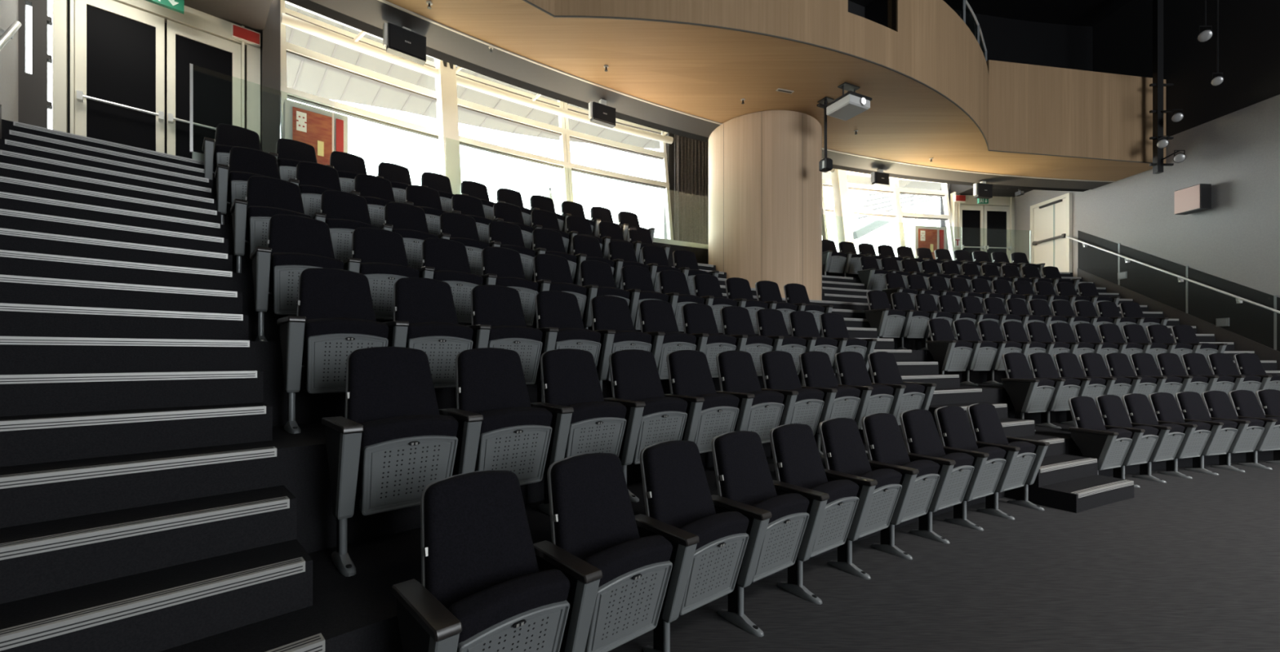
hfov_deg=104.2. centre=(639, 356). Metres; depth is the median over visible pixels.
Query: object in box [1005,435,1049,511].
end armrest
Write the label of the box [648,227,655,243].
end armrest
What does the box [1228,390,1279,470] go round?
seat
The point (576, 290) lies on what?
seat cushion
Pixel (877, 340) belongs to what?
stair nosing
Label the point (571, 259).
seat cushion
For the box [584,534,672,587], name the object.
seat cushion
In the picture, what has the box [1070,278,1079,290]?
end armrest
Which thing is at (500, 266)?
seat
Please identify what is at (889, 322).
seat
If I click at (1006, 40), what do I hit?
wall
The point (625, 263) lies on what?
seat cushion
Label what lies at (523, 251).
seat cushion
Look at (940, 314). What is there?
seat cushion
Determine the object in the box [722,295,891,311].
step
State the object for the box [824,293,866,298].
stair nosing
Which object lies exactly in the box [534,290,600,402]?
seat
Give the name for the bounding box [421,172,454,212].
seat
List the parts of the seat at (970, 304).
backrest, plate, seat panel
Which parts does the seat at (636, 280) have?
armrest, plate, backrest, seat panel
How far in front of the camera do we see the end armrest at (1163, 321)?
9.55 m
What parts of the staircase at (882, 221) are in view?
post, rail, rail, post, rail, rail, rail, post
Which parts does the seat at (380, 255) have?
armrest, plate, backrest, seat panel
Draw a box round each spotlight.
[426,0,432,9]
[1155,135,1168,148]
[1160,109,1183,122]
[1161,150,1186,163]
[1196,0,1213,42]
[1210,0,1224,85]
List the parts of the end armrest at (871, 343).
armrest, plate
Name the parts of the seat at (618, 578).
armrest, plate, backrest, seat panel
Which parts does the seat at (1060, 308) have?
backrest, plate, seat panel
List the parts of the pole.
cross arm, cross arm, cross arm, cross arm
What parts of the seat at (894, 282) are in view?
armrest, backrest, seat panel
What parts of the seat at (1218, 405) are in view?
backrest, leg, armrest, plate, seat panel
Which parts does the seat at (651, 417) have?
leg, armrest, plate, backrest, seat panel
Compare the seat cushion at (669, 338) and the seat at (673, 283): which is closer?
the seat cushion at (669, 338)
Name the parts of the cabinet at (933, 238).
cabinet door, panel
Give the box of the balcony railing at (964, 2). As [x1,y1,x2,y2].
[961,0,986,61]
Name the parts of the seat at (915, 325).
leg, backrest, armrest, plate, seat panel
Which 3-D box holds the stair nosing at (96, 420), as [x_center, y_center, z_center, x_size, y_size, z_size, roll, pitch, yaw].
[-2.290,0.270,2.130,0.066,0.039,1.110,0,0,44]
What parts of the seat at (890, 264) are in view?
backrest, seat panel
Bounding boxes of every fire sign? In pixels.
[231,23,260,47]
[953,195,965,202]
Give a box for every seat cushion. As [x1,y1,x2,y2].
[215,144,234,166]
[229,171,268,208]
[248,205,311,249]
[271,252,343,303]
[277,158,301,168]
[298,184,337,194]
[304,317,388,380]
[324,218,379,229]
[337,170,358,178]
[356,414,457,499]
[359,262,419,277]
[363,196,395,206]
[390,181,409,189]
[391,228,438,239]
[405,322,473,347]
[417,206,446,216]
[432,270,483,284]
[436,190,454,199]
[448,568,569,644]
[449,237,489,249]
[466,214,493,225]
[474,407,552,471]
[479,198,494,207]
[487,325,542,347]
[495,276,537,291]
[500,244,535,257]
[508,222,533,233]
[517,205,531,214]
[545,251,576,262]
[547,228,568,239]
[549,282,586,295]
[555,213,563,220]
[555,328,600,342]
[567,401,626,423]
[577,234,602,244]
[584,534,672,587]
[585,256,613,267]
[596,287,629,298]
[609,239,633,245]
[613,330,651,343]
[618,261,648,285]
[638,290,668,302]
[639,396,687,416]
[640,243,661,249]
[656,265,680,272]
[662,332,696,344]
[676,294,704,303]
[680,511,749,550]
[688,269,711,275]
[697,393,739,410]
[706,333,736,345]
[712,297,737,306]
[744,299,768,308]
[745,334,773,346]
[746,390,784,405]
[752,493,808,524]
[775,302,796,311]
[781,336,806,346]
[791,387,824,402]
[804,304,824,312]
[810,480,858,504]
[813,337,837,346]
[828,386,860,398]
[831,252,846,257]
[845,337,866,346]
[851,253,865,257]
[858,468,902,489]
[865,384,893,395]
[871,255,885,259]
[874,269,889,274]
[887,309,905,316]
[890,257,904,261]
[895,271,910,275]
[898,382,924,394]
[901,459,939,478]
[902,288,918,294]
[910,257,924,262]
[911,310,929,317]
[915,272,930,277]
[924,289,939,295]
[928,259,942,263]
[935,311,952,318]
[936,273,951,279]
[938,452,973,468]
[946,290,961,297]
[948,260,961,265]
[954,340,972,348]
[956,275,971,279]
[959,312,976,319]
[967,261,981,266]
[967,292,982,297]
[973,446,1005,461]
[977,275,991,280]
[979,340,997,348]
[982,313,999,319]
[986,262,999,266]
[988,293,1004,298]
[996,276,1011,281]
[1004,314,1022,320]
[1004,341,1022,348]
[1005,262,1019,267]
[1005,441,1035,454]
[1009,293,1026,299]
[1017,277,1031,282]
[1024,263,1039,267]
[1027,315,1044,321]
[1028,341,1045,348]
[1031,294,1047,300]
[1031,377,1054,386]
[1037,278,1052,283]
[1050,315,1066,321]
[1053,295,1068,300]
[1053,342,1070,348]
[1057,278,1073,283]
[1057,377,1080,386]
[1073,315,1089,322]
[1074,296,1090,301]
[1077,342,1093,349]
[1084,377,1106,385]
[1096,296,1112,302]
[1096,316,1113,322]
[1101,342,1118,349]
[1104,428,1132,439]
[1110,376,1131,384]
[1120,317,1136,323]
[1124,342,1142,349]
[1132,426,1158,435]
[1133,376,1156,383]
[1142,317,1159,323]
[1150,342,1167,349]
[1158,423,1184,433]
[1161,375,1182,383]
[1172,342,1192,349]
[1183,421,1211,431]
[1184,375,1208,382]
[1199,342,1217,349]
[1212,419,1237,428]
[1214,374,1234,382]
[1238,374,1261,382]
[1238,417,1264,426]
[1263,374,1279,381]
[1264,417,1279,425]
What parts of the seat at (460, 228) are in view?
armrest, backrest, seat panel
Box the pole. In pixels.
[1149,0,1173,173]
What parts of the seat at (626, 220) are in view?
plate, backrest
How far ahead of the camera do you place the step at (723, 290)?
9.08 m
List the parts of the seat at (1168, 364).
backrest, armrest, plate, seat panel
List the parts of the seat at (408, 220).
armrest, plate, backrest, seat panel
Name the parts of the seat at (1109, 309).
backrest, armrest, plate, seat panel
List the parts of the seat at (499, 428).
armrest, plate, backrest, seat panel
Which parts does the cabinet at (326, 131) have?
cabinet door, label plate, panel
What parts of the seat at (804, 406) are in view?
armrest, backrest, plate, seat panel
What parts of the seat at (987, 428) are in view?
backrest, leg, armrest, plate, seat panel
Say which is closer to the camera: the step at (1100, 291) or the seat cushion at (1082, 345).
the seat cushion at (1082, 345)
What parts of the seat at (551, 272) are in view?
armrest, plate, backrest, seat panel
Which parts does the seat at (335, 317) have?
armrest, leg, plate, backrest, seat panel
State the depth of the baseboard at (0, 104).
4.40 m
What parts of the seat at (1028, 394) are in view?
backrest, armrest, plate, seat panel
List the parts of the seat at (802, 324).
leg, backrest, armrest, plate, seat panel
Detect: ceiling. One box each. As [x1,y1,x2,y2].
[183,0,271,36]
[310,0,1152,189]
[942,0,1132,26]
[951,183,1033,197]
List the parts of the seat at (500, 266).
armrest, plate, backrest, seat panel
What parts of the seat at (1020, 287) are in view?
backrest, plate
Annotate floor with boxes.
[1,119,1072,278]
[215,190,715,271]
[224,225,253,274]
[236,272,723,342]
[255,341,839,426]
[272,422,903,553]
[608,459,1279,651]
[822,277,862,284]
[912,350,1057,383]
[920,337,1150,349]
[960,382,1066,423]
[1035,422,1273,476]
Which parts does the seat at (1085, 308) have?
backrest, plate, seat panel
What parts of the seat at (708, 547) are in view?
leg, armrest, backrest, plate, seat panel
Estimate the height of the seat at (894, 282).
0.995 m
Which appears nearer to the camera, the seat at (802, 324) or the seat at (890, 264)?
the seat at (802, 324)
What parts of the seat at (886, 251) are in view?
backrest, seat panel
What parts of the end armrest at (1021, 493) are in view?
leg, armrest, plate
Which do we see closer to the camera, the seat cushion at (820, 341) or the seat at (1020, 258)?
the seat cushion at (820, 341)
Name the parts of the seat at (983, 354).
backrest, leg, plate, armrest, seat panel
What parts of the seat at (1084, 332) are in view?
backrest, armrest, plate, seat panel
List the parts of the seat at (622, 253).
armrest, plate, seat panel, backrest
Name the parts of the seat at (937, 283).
backrest, plate, seat panel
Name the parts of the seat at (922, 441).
backrest, leg, armrest, plate, seat panel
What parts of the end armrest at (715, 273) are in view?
armrest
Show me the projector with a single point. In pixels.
(850, 104)
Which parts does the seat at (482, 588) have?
armrest, plate, backrest, seat panel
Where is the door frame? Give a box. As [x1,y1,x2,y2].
[67,0,245,153]
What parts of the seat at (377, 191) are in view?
armrest, backrest, seat panel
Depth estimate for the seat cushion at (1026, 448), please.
4.62 m
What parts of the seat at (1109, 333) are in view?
backrest, armrest, plate, seat panel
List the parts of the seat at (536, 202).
backrest, seat panel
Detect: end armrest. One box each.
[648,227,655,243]
[661,244,670,258]
[708,271,719,277]
[819,305,833,337]
[860,338,876,370]
[902,382,936,410]
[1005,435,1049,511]
[1038,263,1044,277]
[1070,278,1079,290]
[1110,296,1120,306]
[1156,317,1168,325]
[1209,343,1227,368]
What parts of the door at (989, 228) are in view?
pane, pane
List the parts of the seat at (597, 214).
plate, backrest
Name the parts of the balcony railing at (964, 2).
post, post, post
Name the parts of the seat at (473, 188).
backrest, seat panel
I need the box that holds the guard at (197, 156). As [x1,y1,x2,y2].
[189,63,708,248]
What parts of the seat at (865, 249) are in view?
backrest, seat panel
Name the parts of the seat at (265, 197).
leg, armrest, plate, seat panel, backrest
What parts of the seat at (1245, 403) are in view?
backrest, leg, armrest, plate, seat panel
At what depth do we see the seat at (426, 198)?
6.06 m
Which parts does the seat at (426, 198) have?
armrest, backrest, seat panel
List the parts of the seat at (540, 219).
armrest, backrest, seat panel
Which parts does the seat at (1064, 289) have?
backrest, plate, seat panel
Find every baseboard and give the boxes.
[0,104,1,139]
[1077,268,1279,370]
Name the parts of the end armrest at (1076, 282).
plate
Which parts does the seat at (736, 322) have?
backrest, armrest, plate, seat panel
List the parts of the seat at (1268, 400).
backrest, armrest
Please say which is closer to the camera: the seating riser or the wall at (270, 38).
the seating riser
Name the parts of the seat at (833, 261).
plate, backrest, seat panel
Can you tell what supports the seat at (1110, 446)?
on the floor at (1180, 564)
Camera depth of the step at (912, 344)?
8.40 m
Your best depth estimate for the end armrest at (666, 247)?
7.94 m
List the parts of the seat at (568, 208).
plate, backrest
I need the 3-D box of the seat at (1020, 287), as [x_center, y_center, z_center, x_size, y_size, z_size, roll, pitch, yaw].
[8.059,-1.101,10.310,0.554,0.995,0.494,0,0,-13]
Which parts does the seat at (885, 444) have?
backrest, leg, armrest, plate, seat panel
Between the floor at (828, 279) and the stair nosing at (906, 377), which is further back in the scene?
the floor at (828, 279)
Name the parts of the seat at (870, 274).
armrest, backrest, plate, seat panel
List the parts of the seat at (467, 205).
armrest, backrest, seat panel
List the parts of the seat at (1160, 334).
backrest, plate, seat panel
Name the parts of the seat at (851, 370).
backrest, armrest, plate, seat panel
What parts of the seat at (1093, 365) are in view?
backrest, armrest, plate, seat panel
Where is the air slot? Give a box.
[775,88,794,93]
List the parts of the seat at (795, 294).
backrest, armrest, plate, seat panel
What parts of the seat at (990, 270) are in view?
backrest, plate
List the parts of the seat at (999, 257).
backrest, plate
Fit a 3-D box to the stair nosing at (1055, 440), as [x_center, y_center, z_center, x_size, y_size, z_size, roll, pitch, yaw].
[4.298,0.958,5.439,1.141,0.039,0.067,0,0,-26]
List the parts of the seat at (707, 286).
armrest, backrest, plate, seat panel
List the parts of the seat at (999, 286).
backrest, plate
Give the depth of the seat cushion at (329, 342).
2.94 m
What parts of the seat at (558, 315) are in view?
leg, armrest, plate, backrest, seat panel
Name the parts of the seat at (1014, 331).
backrest, armrest, plate, seat panel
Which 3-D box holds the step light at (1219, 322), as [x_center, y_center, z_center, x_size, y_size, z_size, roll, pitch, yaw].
[11.369,-0.661,9.710,0.034,0.160,0.200,0,0,-5]
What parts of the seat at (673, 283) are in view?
armrest, plate, backrest, seat panel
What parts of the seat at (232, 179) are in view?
armrest, leg, plate, seat panel, backrest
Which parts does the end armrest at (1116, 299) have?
plate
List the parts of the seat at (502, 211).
armrest, backrest, seat panel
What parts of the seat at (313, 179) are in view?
armrest, seat panel, backrest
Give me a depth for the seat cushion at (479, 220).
6.29 m
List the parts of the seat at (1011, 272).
backrest, plate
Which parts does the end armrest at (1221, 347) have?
armrest, plate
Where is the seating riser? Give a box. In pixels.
[307,437,1004,651]
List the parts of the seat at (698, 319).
armrest, backrest, plate, seat panel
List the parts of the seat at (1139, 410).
backrest, leg, armrest, plate, seat panel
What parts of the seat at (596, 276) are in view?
armrest, plate, backrest, seat panel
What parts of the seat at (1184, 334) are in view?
backrest, armrest, plate, seat panel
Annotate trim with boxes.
[377,0,1115,182]
[522,0,1152,163]
[723,123,724,271]
[1118,243,1120,285]
[1186,266,1188,313]
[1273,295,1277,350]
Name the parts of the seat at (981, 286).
backrest, plate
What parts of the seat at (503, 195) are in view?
backrest, seat panel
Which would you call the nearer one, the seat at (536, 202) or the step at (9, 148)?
the step at (9, 148)
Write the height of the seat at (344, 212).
0.995 m
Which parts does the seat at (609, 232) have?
armrest, plate, backrest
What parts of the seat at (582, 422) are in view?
armrest, plate, backrest, seat panel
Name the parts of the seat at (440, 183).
backrest, seat panel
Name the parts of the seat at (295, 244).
leg, armrest, plate, seat panel, backrest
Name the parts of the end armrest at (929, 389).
armrest, plate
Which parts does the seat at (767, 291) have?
backrest, armrest, plate, seat panel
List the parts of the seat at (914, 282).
backrest, plate, seat panel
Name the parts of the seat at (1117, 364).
backrest, armrest, plate, seat panel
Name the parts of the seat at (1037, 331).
backrest, armrest, plate, seat panel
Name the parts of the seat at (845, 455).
backrest, leg, armrest, plate, seat panel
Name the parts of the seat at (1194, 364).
backrest, armrest, plate, seat panel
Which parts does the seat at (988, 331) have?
backrest, leg, armrest, plate, seat panel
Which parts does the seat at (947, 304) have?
backrest, armrest, plate, seat panel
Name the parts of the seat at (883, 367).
backrest, armrest, plate, seat panel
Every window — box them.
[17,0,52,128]
[280,0,439,173]
[455,65,569,201]
[563,102,673,239]
[822,178,902,247]
[848,0,896,31]
[895,179,955,260]
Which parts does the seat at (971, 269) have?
backrest, plate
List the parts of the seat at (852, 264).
plate, backrest, seat panel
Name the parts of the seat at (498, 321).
armrest, plate, backrest, seat panel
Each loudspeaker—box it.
[382,22,426,65]
[588,98,615,128]
[871,168,888,186]
[973,181,992,199]
[1174,183,1211,214]
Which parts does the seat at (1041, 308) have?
backrest, armrest, plate, seat panel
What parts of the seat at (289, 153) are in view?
armrest, seat panel, backrest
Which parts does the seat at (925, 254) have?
backrest, seat panel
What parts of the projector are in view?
plate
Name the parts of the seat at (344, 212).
armrest, plate, seat panel, backrest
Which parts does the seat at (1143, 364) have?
backrest, armrest, plate, seat panel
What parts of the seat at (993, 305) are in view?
backrest, plate, seat panel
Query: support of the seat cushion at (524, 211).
on the seat at (503, 195)
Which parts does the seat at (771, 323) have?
backrest, armrest, plate, seat panel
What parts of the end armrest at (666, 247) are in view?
plate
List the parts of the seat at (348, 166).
seat panel, backrest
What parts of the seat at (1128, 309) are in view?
backrest, plate, seat panel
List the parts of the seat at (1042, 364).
backrest, leg, armrest, plate, seat panel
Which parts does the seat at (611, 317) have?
leg, armrest, plate, backrest, seat panel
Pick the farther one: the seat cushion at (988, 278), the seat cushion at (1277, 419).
the seat cushion at (988, 278)
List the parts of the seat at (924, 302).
leg, backrest, plate, armrest, seat panel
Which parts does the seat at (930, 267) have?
backrest, seat panel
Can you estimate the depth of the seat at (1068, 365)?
6.91 m
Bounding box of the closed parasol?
[546,187,555,208]
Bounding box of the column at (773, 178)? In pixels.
[708,110,822,300]
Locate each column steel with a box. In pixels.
[435,57,461,194]
[831,168,853,252]
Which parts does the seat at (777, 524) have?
leg, armrest, backrest, plate, seat panel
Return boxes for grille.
[594,102,615,124]
[875,172,888,184]
[978,183,992,196]
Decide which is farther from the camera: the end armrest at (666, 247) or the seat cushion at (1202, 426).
the end armrest at (666, 247)
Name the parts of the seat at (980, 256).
backrest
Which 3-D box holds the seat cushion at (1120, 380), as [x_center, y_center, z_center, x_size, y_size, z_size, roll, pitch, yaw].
[6.710,0.481,7.051,0.438,0.393,0.200,0,0,-18]
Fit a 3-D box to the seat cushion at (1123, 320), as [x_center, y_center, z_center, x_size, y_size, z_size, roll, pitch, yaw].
[9.241,-0.550,9.541,0.438,0.393,0.200,0,0,-10]
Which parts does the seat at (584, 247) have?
armrest, plate, backrest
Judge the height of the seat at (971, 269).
0.995 m
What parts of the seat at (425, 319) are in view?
armrest, plate, backrest, seat panel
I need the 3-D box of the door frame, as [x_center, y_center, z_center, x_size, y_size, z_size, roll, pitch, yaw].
[-6.464,-3.646,6.814,2.015,2.991,0.297,0,0,-45]
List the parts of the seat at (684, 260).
armrest, plate, backrest, seat panel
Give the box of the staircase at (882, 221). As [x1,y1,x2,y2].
[853,190,940,253]
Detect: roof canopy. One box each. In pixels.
[284,3,660,149]
[822,172,940,190]
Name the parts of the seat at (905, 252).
backrest, seat panel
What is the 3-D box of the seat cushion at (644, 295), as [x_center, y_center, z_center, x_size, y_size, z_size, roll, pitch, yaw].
[0.108,-0.550,5.734,0.438,0.393,0.200,0,0,-35]
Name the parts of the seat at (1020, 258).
backrest, plate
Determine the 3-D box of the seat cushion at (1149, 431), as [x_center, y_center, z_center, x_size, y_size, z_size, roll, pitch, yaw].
[5.749,0.997,5.743,0.438,0.393,0.200,0,0,-22]
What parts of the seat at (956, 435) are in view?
backrest, leg, armrest, plate, seat panel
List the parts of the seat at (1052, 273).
backrest, plate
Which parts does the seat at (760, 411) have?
armrest, backrest, plate, seat panel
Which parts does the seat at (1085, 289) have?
backrest, plate, seat panel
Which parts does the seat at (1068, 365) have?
backrest, armrest, plate, seat panel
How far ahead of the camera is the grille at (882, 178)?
10.92 m
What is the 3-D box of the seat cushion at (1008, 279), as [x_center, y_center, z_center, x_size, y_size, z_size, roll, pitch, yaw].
[8.065,-1.581,11.144,0.438,0.393,0.200,0,0,-12]
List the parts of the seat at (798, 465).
leg, backrest, armrest, plate, seat panel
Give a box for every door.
[52,0,260,159]
[950,191,1014,262]
[1030,192,1072,272]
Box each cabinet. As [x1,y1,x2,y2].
[283,98,347,165]
[909,225,946,259]
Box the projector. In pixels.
[826,82,871,120]
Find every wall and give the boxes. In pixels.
[0,0,17,121]
[260,0,280,153]
[284,0,1093,191]
[527,0,555,15]
[555,0,989,145]
[663,133,674,239]
[940,182,951,249]
[986,59,1165,163]
[1014,0,1279,351]
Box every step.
[0,138,213,189]
[0,155,215,199]
[0,167,217,211]
[0,182,221,224]
[0,197,224,238]
[0,214,228,254]
[0,234,232,271]
[0,256,236,291]
[0,281,242,314]
[0,311,248,340]
[0,341,255,374]
[0,370,262,417]
[0,402,272,466]
[0,440,283,528]
[0,485,296,604]
[0,539,312,651]
[4,129,204,177]
[160,605,333,651]
[717,272,865,289]
[718,280,866,296]
[720,288,867,303]
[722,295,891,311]
[755,320,919,350]
[831,311,866,319]
[847,328,877,338]
[867,362,938,382]
[874,338,894,349]
[890,350,912,362]
[901,374,959,388]
[928,402,1007,435]
[929,387,982,405]
[968,417,1035,437]
[1004,453,1097,504]
[1017,435,1064,457]
[1038,475,1133,513]
[1064,277,1082,282]
[1075,288,1106,293]
[1076,293,1119,297]
[1117,299,1133,305]
[1117,305,1147,311]
[1120,311,1163,318]
[1165,319,1179,326]
[1168,326,1196,333]
[1171,334,1215,342]
[1224,342,1234,351]
[1226,351,1255,360]
[1234,360,1277,370]
[1266,373,1279,374]
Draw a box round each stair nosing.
[0,150,211,192]
[0,162,213,203]
[0,176,217,215]
[0,191,220,228]
[0,208,223,243]
[0,227,227,258]
[0,249,232,276]
[0,274,237,297]
[0,302,243,320]
[0,336,249,346]
[0,370,257,384]
[0,405,266,431]
[0,446,276,488]
[0,496,289,560]
[0,556,305,651]
[4,139,208,182]
[8,129,204,173]
[13,120,204,164]
[265,633,324,651]
[673,266,724,274]
[697,263,713,266]
[720,285,755,290]
[722,293,890,305]
[822,275,853,279]
[822,280,864,285]
[822,287,870,292]
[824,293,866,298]
[831,309,864,312]
[844,318,867,321]
[846,327,876,330]
[857,337,893,341]
[873,349,911,352]
[896,361,937,364]
[901,374,959,379]
[933,388,982,394]
[960,403,1007,410]
[1000,420,1034,426]
[1039,457,1097,473]
[1040,438,1064,444]
[1041,276,1081,279]
[1071,480,1133,497]
[1077,293,1118,294]
[1119,298,1132,301]
[1119,311,1162,313]
[1170,333,1213,336]
[1199,342,1233,344]
[1223,351,1254,353]
[1233,360,1276,363]
[1265,370,1279,373]
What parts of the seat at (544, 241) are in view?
armrest, plate, backrest, seat panel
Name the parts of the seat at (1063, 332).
backrest, armrest, plate, seat panel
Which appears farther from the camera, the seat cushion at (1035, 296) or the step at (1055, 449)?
the seat cushion at (1035, 296)
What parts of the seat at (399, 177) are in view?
backrest, seat panel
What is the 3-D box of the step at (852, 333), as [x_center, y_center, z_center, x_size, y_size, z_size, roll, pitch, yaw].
[3.176,-0.102,7.706,1.082,0.660,0.306,0,0,-26]
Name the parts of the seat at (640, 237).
armrest, plate, seat panel, backrest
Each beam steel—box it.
[280,12,673,143]
[827,168,945,183]
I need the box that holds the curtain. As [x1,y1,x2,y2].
[674,134,708,244]
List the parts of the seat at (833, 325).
backrest, armrest, plate, seat panel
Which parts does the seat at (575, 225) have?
armrest, plate, backrest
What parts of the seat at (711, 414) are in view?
armrest, backrest, plate, seat panel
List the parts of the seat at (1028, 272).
backrest, plate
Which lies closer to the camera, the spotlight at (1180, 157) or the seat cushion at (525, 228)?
the seat cushion at (525, 228)
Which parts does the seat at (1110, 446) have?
backrest, armrest, plate, seat panel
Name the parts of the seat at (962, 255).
backrest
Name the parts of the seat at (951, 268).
backrest, seat panel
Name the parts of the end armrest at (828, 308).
armrest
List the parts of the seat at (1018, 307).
backrest, plate, seat panel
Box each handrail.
[0,21,22,50]
[1065,235,1279,314]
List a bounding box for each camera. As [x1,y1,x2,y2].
[817,96,834,173]
[1014,188,1024,196]
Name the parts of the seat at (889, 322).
armrest, backrest, plate, seat panel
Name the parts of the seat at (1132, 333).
backrest, armrest, plate, seat panel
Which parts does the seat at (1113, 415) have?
backrest, leg, armrest, plate, seat panel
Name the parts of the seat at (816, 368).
leg, backrest, armrest, plate, seat panel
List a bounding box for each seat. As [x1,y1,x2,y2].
[202,123,261,179]
[214,146,280,224]
[230,175,311,273]
[249,214,343,342]
[268,138,317,181]
[276,267,388,434]
[288,161,341,217]
[311,190,379,261]
[321,346,457,577]
[325,151,367,192]
[342,227,419,319]
[350,173,395,226]
[376,162,411,203]
[378,202,438,269]
[383,277,473,388]
[391,470,569,651]
[404,184,446,235]
[417,237,483,323]
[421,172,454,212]
[437,212,489,275]
[438,347,552,485]
[451,194,493,243]
[460,180,494,220]
[467,284,542,384]
[480,246,537,325]
[488,221,535,280]
[493,202,533,248]
[496,188,531,226]
[529,195,563,231]
[530,209,568,253]
[530,348,626,515]
[532,228,576,282]
[533,253,586,328]
[533,453,672,651]
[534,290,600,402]
[560,200,593,232]
[565,215,602,254]
[571,235,613,285]
[579,260,629,329]
[590,206,622,236]
[590,295,651,391]
[597,221,633,259]
[604,349,687,502]
[608,240,648,288]
[617,211,639,241]
[620,265,668,330]
[628,226,661,263]
[634,440,749,651]
[638,299,696,379]
[641,245,680,293]
[657,270,704,332]
[664,350,739,453]
[672,249,711,295]
[681,302,736,377]
[693,274,737,333]
[711,431,808,637]
[715,350,784,443]
[720,306,773,376]
[724,277,768,333]
[755,280,796,335]
[755,308,806,388]
[760,351,824,464]
[769,423,858,604]
[783,283,824,336]
[788,311,837,386]
[799,351,860,459]
[818,417,902,579]
[819,312,866,374]
[822,240,846,275]
[834,351,893,453]
[839,241,865,276]
[857,243,885,269]
[857,255,889,291]
[861,413,939,559]
[864,290,905,338]
[867,351,924,425]
[877,244,904,271]
[880,257,910,288]
[881,272,918,309]
[890,292,929,350]
[896,246,924,272]
[899,408,973,544]
[900,258,930,289]
[906,274,939,310]
[914,293,952,350]
[915,247,942,272]
[920,260,951,289]
[925,318,972,374]
[927,275,961,311]
[934,248,961,273]
[934,405,1005,531]
[937,294,976,338]
[941,262,971,290]
[949,277,982,312]
[952,319,997,386]
[953,249,981,275]
[960,262,991,292]
[960,296,999,339]
[966,403,1035,519]
[970,278,1004,313]
[972,250,999,275]
[977,320,1022,385]
[981,263,1011,293]
[982,297,1022,339]
[991,251,1019,276]
[991,279,1026,314]
[1000,264,1031,293]
[1001,321,1045,369]
[1001,352,1054,431]
[1005,297,1044,339]
[1010,252,1039,277]
[1013,280,1047,315]
[1021,265,1052,294]
[1025,321,1070,369]
[1027,352,1080,428]
[1028,299,1066,340]
[1034,281,1068,315]
[1041,266,1073,295]
[1049,322,1093,369]
[1050,300,1089,340]
[1053,352,1106,425]
[1055,281,1090,315]
[1067,395,1132,470]
[1073,300,1113,340]
[1073,323,1118,368]
[1076,282,1112,316]
[1079,352,1131,404]
[1094,395,1158,488]
[1096,301,1136,341]
[1097,324,1142,368]
[1104,352,1156,401]
[1119,302,1159,341]
[1121,324,1167,368]
[1121,393,1184,483]
[1129,352,1182,399]
[1146,324,1192,368]
[1147,392,1211,479]
[1155,352,1208,401]
[1170,324,1217,367]
[1174,391,1237,475]
[1181,352,1234,399]
[1201,391,1264,472]
[1207,353,1261,398]
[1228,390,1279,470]
[1233,353,1279,398]
[1255,389,1279,464]
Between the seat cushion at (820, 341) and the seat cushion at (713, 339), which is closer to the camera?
the seat cushion at (713, 339)
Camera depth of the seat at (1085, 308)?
9.60 m
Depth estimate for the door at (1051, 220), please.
13.28 m
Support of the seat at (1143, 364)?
on the floor at (1070, 446)
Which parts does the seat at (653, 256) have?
armrest, plate, backrest, seat panel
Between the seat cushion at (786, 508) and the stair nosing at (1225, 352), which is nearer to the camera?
the seat cushion at (786, 508)
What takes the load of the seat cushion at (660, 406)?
on the seat at (651, 417)
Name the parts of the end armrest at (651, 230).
plate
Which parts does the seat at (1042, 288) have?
backrest, plate, seat panel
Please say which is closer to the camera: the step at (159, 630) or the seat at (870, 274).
the step at (159, 630)
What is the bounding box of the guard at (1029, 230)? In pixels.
[1029,230,1031,263]
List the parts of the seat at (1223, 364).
backrest, armrest, plate, seat panel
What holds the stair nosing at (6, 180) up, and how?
attached to the step at (4, 187)
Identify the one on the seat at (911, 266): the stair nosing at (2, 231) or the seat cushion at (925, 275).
the seat cushion at (925, 275)
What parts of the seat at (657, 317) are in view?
armrest, plate, backrest, seat panel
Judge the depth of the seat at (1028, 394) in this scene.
6.45 m
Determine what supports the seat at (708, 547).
on the floor at (1180, 564)
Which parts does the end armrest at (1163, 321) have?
plate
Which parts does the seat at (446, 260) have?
armrest, plate, backrest, seat panel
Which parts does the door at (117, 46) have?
pane, pane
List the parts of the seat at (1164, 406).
backrest, leg, armrest, plate, seat panel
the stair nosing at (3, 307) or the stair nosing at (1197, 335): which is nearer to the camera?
the stair nosing at (3, 307)
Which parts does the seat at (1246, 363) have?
backrest, armrest, plate, seat panel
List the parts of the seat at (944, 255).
backrest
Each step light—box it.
[1117,271,1127,279]
[1215,317,1229,326]
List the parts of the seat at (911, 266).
backrest, seat panel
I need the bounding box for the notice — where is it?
[954,237,959,247]
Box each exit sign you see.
[145,0,183,13]
[977,198,988,204]
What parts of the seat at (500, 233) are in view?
armrest, backrest, seat panel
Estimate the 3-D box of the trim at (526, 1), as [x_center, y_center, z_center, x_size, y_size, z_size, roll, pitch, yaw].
[3.254,-4.125,7.451,17.295,0.015,1.272,0,0,-26]
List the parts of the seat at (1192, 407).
backrest, leg, armrest, plate, seat panel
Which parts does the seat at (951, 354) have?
armrest, backrest, plate, seat panel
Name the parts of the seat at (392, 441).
leg, armrest, plate, backrest, seat panel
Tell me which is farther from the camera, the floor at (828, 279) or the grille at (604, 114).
the floor at (828, 279)
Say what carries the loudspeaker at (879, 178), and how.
attached to the ceiling at (703, 72)
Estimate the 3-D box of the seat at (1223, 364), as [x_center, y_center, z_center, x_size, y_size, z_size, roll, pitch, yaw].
[9.314,0.446,7.812,0.554,0.995,0.494,0,0,-11]
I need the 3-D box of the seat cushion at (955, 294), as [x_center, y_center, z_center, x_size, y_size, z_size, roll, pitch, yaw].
[5.997,-1.066,9.659,0.438,0.393,0.200,0,0,-18]
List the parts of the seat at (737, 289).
backrest, armrest, plate, seat panel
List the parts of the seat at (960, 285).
backrest, plate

